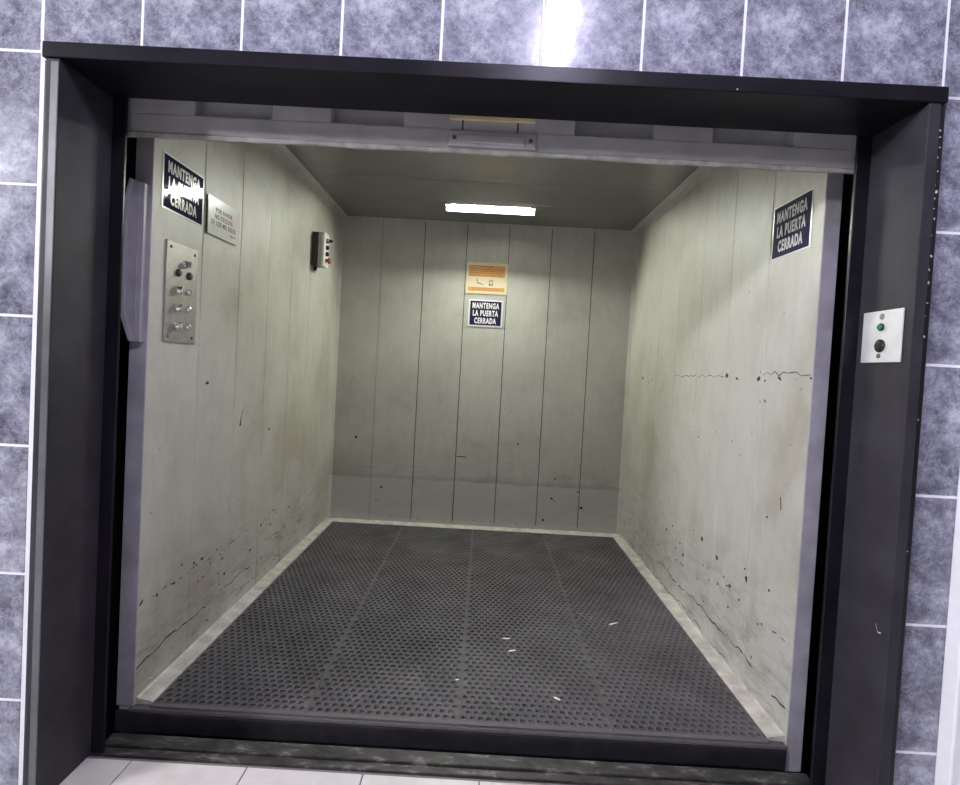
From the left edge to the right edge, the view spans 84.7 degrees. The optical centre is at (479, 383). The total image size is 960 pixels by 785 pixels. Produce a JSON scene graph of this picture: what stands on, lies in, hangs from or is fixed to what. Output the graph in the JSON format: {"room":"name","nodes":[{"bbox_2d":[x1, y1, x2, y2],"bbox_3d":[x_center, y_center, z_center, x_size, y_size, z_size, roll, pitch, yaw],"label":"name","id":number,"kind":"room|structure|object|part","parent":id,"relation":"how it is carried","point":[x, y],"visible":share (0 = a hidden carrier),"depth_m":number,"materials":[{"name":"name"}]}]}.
{"room":"elevator lobby","nodes":[
{"label":"elevator lobby","id":0,"kind":"room"},
{"bbox_2d":[89,137,136,755],"bbox_3d":[-1.596,0.053,3.370,0.060,4.200,3.091,3,2,0],"label":"wall","id":1,"kind":"structure","parent":0,"point":[112,707],"depth_m":2.33,"materials":[{"name":"black metal"}]},
{"bbox_2d":[119,138,340,709],"bbox_3d":[-1.274,-0.070,3.226,0.056,2.629,2.492,3,2,0],"label":"wall","id":2,"kind":"structure","parent":0,"point":[237,422],"depth_m":2.67,"materials":[{"name":"metal"}]},
{"bbox_2d":[116,137,154,705],"bbox_3d":[-1.280,-0.179,1.973,0.067,2.826,0.006,3,2,0],"label":"trim","id":3,"kind":"structure","parent":2,"relation":"attached to","point":[145,147],"depth_m":1.99,"materials":[{"name":"grey metal"}]},
{"bbox_2d":[121,177,149,341],"bbox_3d":[-1.279,-0.452,1.944,0.074,0.596,0.042,3,2,0],"label":"door cam","id":4,"kind":"structure","parent":2,"relation":"in","point":[136,211],"depth_m":1.94,"materials":[{"name":"grey metal"}]},
{"bbox_2d":[162,239,197,343],"bbox_3d":[-1.219,-0.367,2.173,0.034,0.402,0.226,3,2,0],"label":"control panel","id":5,"kind":"object","parent":2,"relation":"attached to","point":[181,261],"visible":1,"depth_m":2.15,"materials":[{"name":"metal"}]},
{"bbox_2d":[183,261,191,268],"bbox_3d":[-1.210,-0.491,2.181,0.028,0.032,0.032,3,2,0],"label":"switch","id":6,"kind":"object","parent":5,"relation":"attached to","point":[186,264],"depth_m":2.18,"materials":[{"name":"silver metal"}]},
{"bbox_2d":[161,150,203,226],"bbox_3d":[-1.212,-0.787,2.158,0.004,0.216,0.293,3,2,0],"label":"warning sign","id":7,"kind":"object","parent":2,"relation":"attached to","point":[182,187],"visible":1,"depth_m":2.14,"materials":[{"name":"blue"}]},
{"bbox_2d":[206,194,238,245],"bbox_3d":[-1.208,-0.761,2.475,0.011,0.170,0.284,3,3,0],"label":"notice sign","id":8,"kind":"object","parent":2,"relation":"attached to","point":[222,219],"visible":1,"depth_m":2.45,"materials":[{"name":"white plastic"}]},
{"bbox_2d":[136,517,334,704],"bbox_3d":[-1.284,1.201,3.267,0.064,0.048,2.480,3,2,0],"label":"baseboard","id":9,"kind":"structure","parent":2,"relation":"attached to","point":[170,674],"depth_m":2.59,"materials":[{"name":"paint"}]},
{"bbox_2d":[266,144,347,220],"bbox_3d":[-1.149,-1.352,3.192,0.055,0.055,2.490,3,2,0],"label":"trim","id":10,"kind":"structure","parent":2,"relation":"attached to","point":[283,152],"depth_m":3.50,"materials":[{"name":"metal"}]},
{"bbox_2d":[311,231,332,270],"bbox_3d":[-1.129,-0.942,3.788,0.132,0.270,0.113,3,2,0],"label":"station","id":11,"kind":"object","parent":2,"relation":"attached to","point":[320,240],"visible":1,"depth_m":3.74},
{"bbox_2d":[114,704,785,769],"bbox_3d":[-0.117,1.347,2.018,2.550,0.092,0.050,3,2,0],"label":"sill","id":12,"kind":"structure","parent":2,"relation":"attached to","point":[139,717],"depth_m":1.99,"materials":[{"name":"metal"}]},
{"bbox_2d":[60,756,571,784],"bbox_3d":[-0.822,1.463,-1.594,11.300,0.060,6.890,3,2,0],"label":"floor","id":13,"kind":"structure","parent":0,"point":[94,770],"depth_m":1.80,"materials":[{"name":"white tile"}]},
{"bbox_2d":[120,544,797,772],"bbox_3d":[-0.075,1.341,3.286,2.602,0.118,2.541,3,2,0],"label":"floor","id":14,"kind":"structure","parent":0,"point":[126,732],"depth_m":2.02,"materials":[{"name":"black metal"}]},
{"bbox_2d":[150,522,401,716],"bbox_3d":[-0.956,1.220,3.216,0.589,0.015,2.423,3,2,0],"label":"rubber mat","id":15,"kind":"object","parent":14,"relation":"on","point":[274,658],"visible":1,"depth_m":2.57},
{"bbox_2d":[304,526,471,725],"bbox_3d":[-0.366,1.253,3.212,0.589,0.015,2.423,3,2,0],"label":"rubber mat","id":16,"kind":"object","parent":14,"relation":"on","point":[399,659],"visible":1,"depth_m":2.56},
{"bbox_2d":[459,530,613,734],"bbox_3d":[0.223,1.285,3.209,0.589,0.015,2.423,3,2,0],"label":"rubber mat","id":17,"kind":"object","parent":14,"relation":"on","point":[515,591],"visible":1,"depth_m":2.56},
{"bbox_2d":[543,534,769,743],"bbox_3d":[0.812,1.317,3.205,0.589,0.015,2.423,3,2,0],"label":"rubber mat","id":18,"kind":"object","parent":14,"relation":"on","point":[652,680],"visible":1,"depth_m":2.56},
{"bbox_2d":[0,0,959,784],"bbox_3d":[-2.000,-0.426,1.710,8.700,3.603,0.209,3,2,0],"label":"wall","id":19,"kind":"structure","parent":0,"point":[907,42],"depth_m":1.58,"materials":[{"name":"stone"}]},
{"bbox_2d":[91,747,735,784],"bbox_3d":[-0.086,1.401,1.863,2.578,0.056,0.034,3,2,0],"label":"sill","id":20,"kind":"structure","parent":19,"relation":"attached to","point":[109,752],"depth_m":1.86,"materials":[{"name":"metal"}]},
{"bbox_2d":[105,733,809,784],"bbox_3d":[-0.100,1.721,1.925,2.562,0.712,0.060,3,2,0],"label":"door leaf","id":21,"kind":"structure","parent":19,"relation":"in","point":[116,740],"depth_m":1.91,"materials":[{"name":"metal"}]},
{"bbox_2d":[23,41,948,784],"bbox_3d":[-0.017,0.114,1.703,2.688,2.660,0.246,3,2,0],"label":"door frame","id":22,"kind":"structure","parent":19,"relation":"attached to","point":[88,87],"depth_m":1.66,"materials":[{"name":"black metal"}]},
{"bbox_2d":[127,98,856,173],"bbox_3d":[0.048,-1.012,1.835,2.558,0.452,0.078,3,2,0],"label":"door leaf","id":23,"kind":"structure","parent":19,"relation":"in","point":[147,118],"depth_m":1.82,"materials":[{"name":"paint"}]},
{"bbox_3d":[0.043,-0.836,1.810,0.302,0.054,0.018,3,2,0],"label":"pull plate","id":24,"kind":"part","parent":23,"relation":"part of","materials":[{"name":"paint"}]},
{"bbox_2d":[861,308,904,362],"bbox_3d":[1.279,-0.149,1.683,0.017,0.166,0.168,3,2,0],"label":"plate","id":25,"kind":"object","parent":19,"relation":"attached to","point":[882,337],"visible":1,"depth_m":1.67,"materials":[{"name":"metal"}]},
{"bbox_2d":[934,465,959,784],"bbox_3d":[1.527,-0.268,1.551,0.096,3.480,0.062,3,2,0],"label":"trim","id":26,"kind":"structure","parent":19,"relation":"attached to","point":[947,769],"depth_m":1.58,"materials":[{"name":"white"}]},
{"bbox_2d":[330,216,635,533],"bbox_3d":[0.007,-0.035,4.491,2.492,2.629,0.056,3,2,0],"label":"wall","id":27,"kind":"structure","parent":0,"point":[440,418],"depth_m":4.46,"materials":[{"name":"metal"}]},
{"bbox_2d":[327,221,343,516],"bbox_3d":[-1.226,-0.109,4.460,0.022,2.504,0.022,3,2,0],"label":"trim","id":28,"kind":"structure","parent":27,"relation":"attached to","point":[342,223],"depth_m":4.46,"materials":[{"name":"metal"}]},
{"bbox_2d":[332,518,612,536],"bbox_3d":[-0.062,1.238,4.461,2.364,0.040,0.075,3,2,0],"label":"baseboard","id":29,"kind":"structure","parent":27,"relation":"attached to","point":[335,519],"depth_m":4.46,"materials":[{"name":"paint"}]},
{"bbox_2d":[468,299,502,327],"bbox_3d":[0.046,-0.590,4.444,0.290,0.228,0.004,3,2,0],"label":"warning sign","id":30,"kind":"object","parent":27,"relation":"attached to","point":[481,313],"visible":1,"depth_m":4.44,"materials":[{"name":"blue"}]},
{"bbox_2d":[466,262,507,294],"bbox_3d":[0.059,-0.882,4.436,0.346,0.262,0.003,3,2,0],"label":"notice sign","id":31,"kind":"object","parent":27,"relation":"attached to","point":[482,278],"visible":1,"depth_m":4.43,"materials":[{"name":"paper"}]},
{"bbox_2d":[616,237,637,532],"bbox_3d":[1.241,0.026,4.445,0.022,2.504,0.022,3,2,0],"label":"trim","id":32,"kind":"structure","parent":27,"relation":"attached to","point":[635,238],"depth_m":4.44,"materials":[{"name":"metal"}]},
{"bbox_2d":[286,145,697,230],"bbox_3d":[0.070,-1.338,3.209,2.602,0.050,2.547,3,2,0],"label":"ceiling","id":33,"kind":"structure","parent":0,"point":[593,194],"depth_m":3.51,"materials":[{"name":"metal"}]},
{"bbox_2d":[445,204,535,215],"bbox_3d":[0.081,-1.364,4.023,0.685,0.104,0.106,3,2,0],"label":"ceiling lamp","id":34,"kind":"object","parent":33,"relation":"attached to","point":[449,207],"visible":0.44,"depth_m":4.07,"materials":[{"name":"white plastic"}]},
{"bbox_2d":[619,167,826,744],"bbox_3d":[1.269,0.069,3.210,0.056,2.629,2.493,3,2,0],"label":"wall","id":35,"kind":"structure","parent":0,"point":[723,339],"depth_m":2.62,"materials":[{"name":"metal"}]},
{"bbox_2d":[631,167,718,236],"bbox_3d":[1.284,-1.219,3.177,0.055,0.055,2.490,3,2,0],"label":"trim","id":36,"kind":"structure","parent":35,"relation":"attached to","point":[700,174],"depth_m":3.48,"materials":[{"name":"metal"}]},
{"bbox_2d":[612,533,784,742],"bbox_3d":[1.141,1.333,3.252,0.064,0.048,2.480,3,2,0],"label":"baseboard","id":37,"kind":"structure","parent":35,"relation":"attached to","point":[772,732],"depth_m":2.57,"materials":[{"name":"paint"}]},
{"bbox_2d":[771,188,813,260],"bbox_3d":[1.272,-0.639,2.151,0.004,0.226,0.272,3,2,0],"label":"warning sign","id":38,"kind":"object","parent":35,"relation":"attached to","point":[792,226],"visible":1,"depth_m":2.13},
{"bbox_2d":[784,173,843,771],"bbox_3d":[1.266,0.012,1.959,0.061,2.930,0.006,3,2,0],"label":"trim","id":39,"kind":"structure","parent":35,"relation":"attached to","point":[834,182],"depth_m":1.97,"materials":[{"name":"grey metal"}]},
{"bbox_2d":[798,136,873,777],"bbox_3d":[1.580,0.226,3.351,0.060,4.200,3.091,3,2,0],"label":"door jamb","id":40,"kind":"structure","parent":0,"point":[848,178],"depth_m":2.33,"materials":[{"name":"black metal"}]}
]}

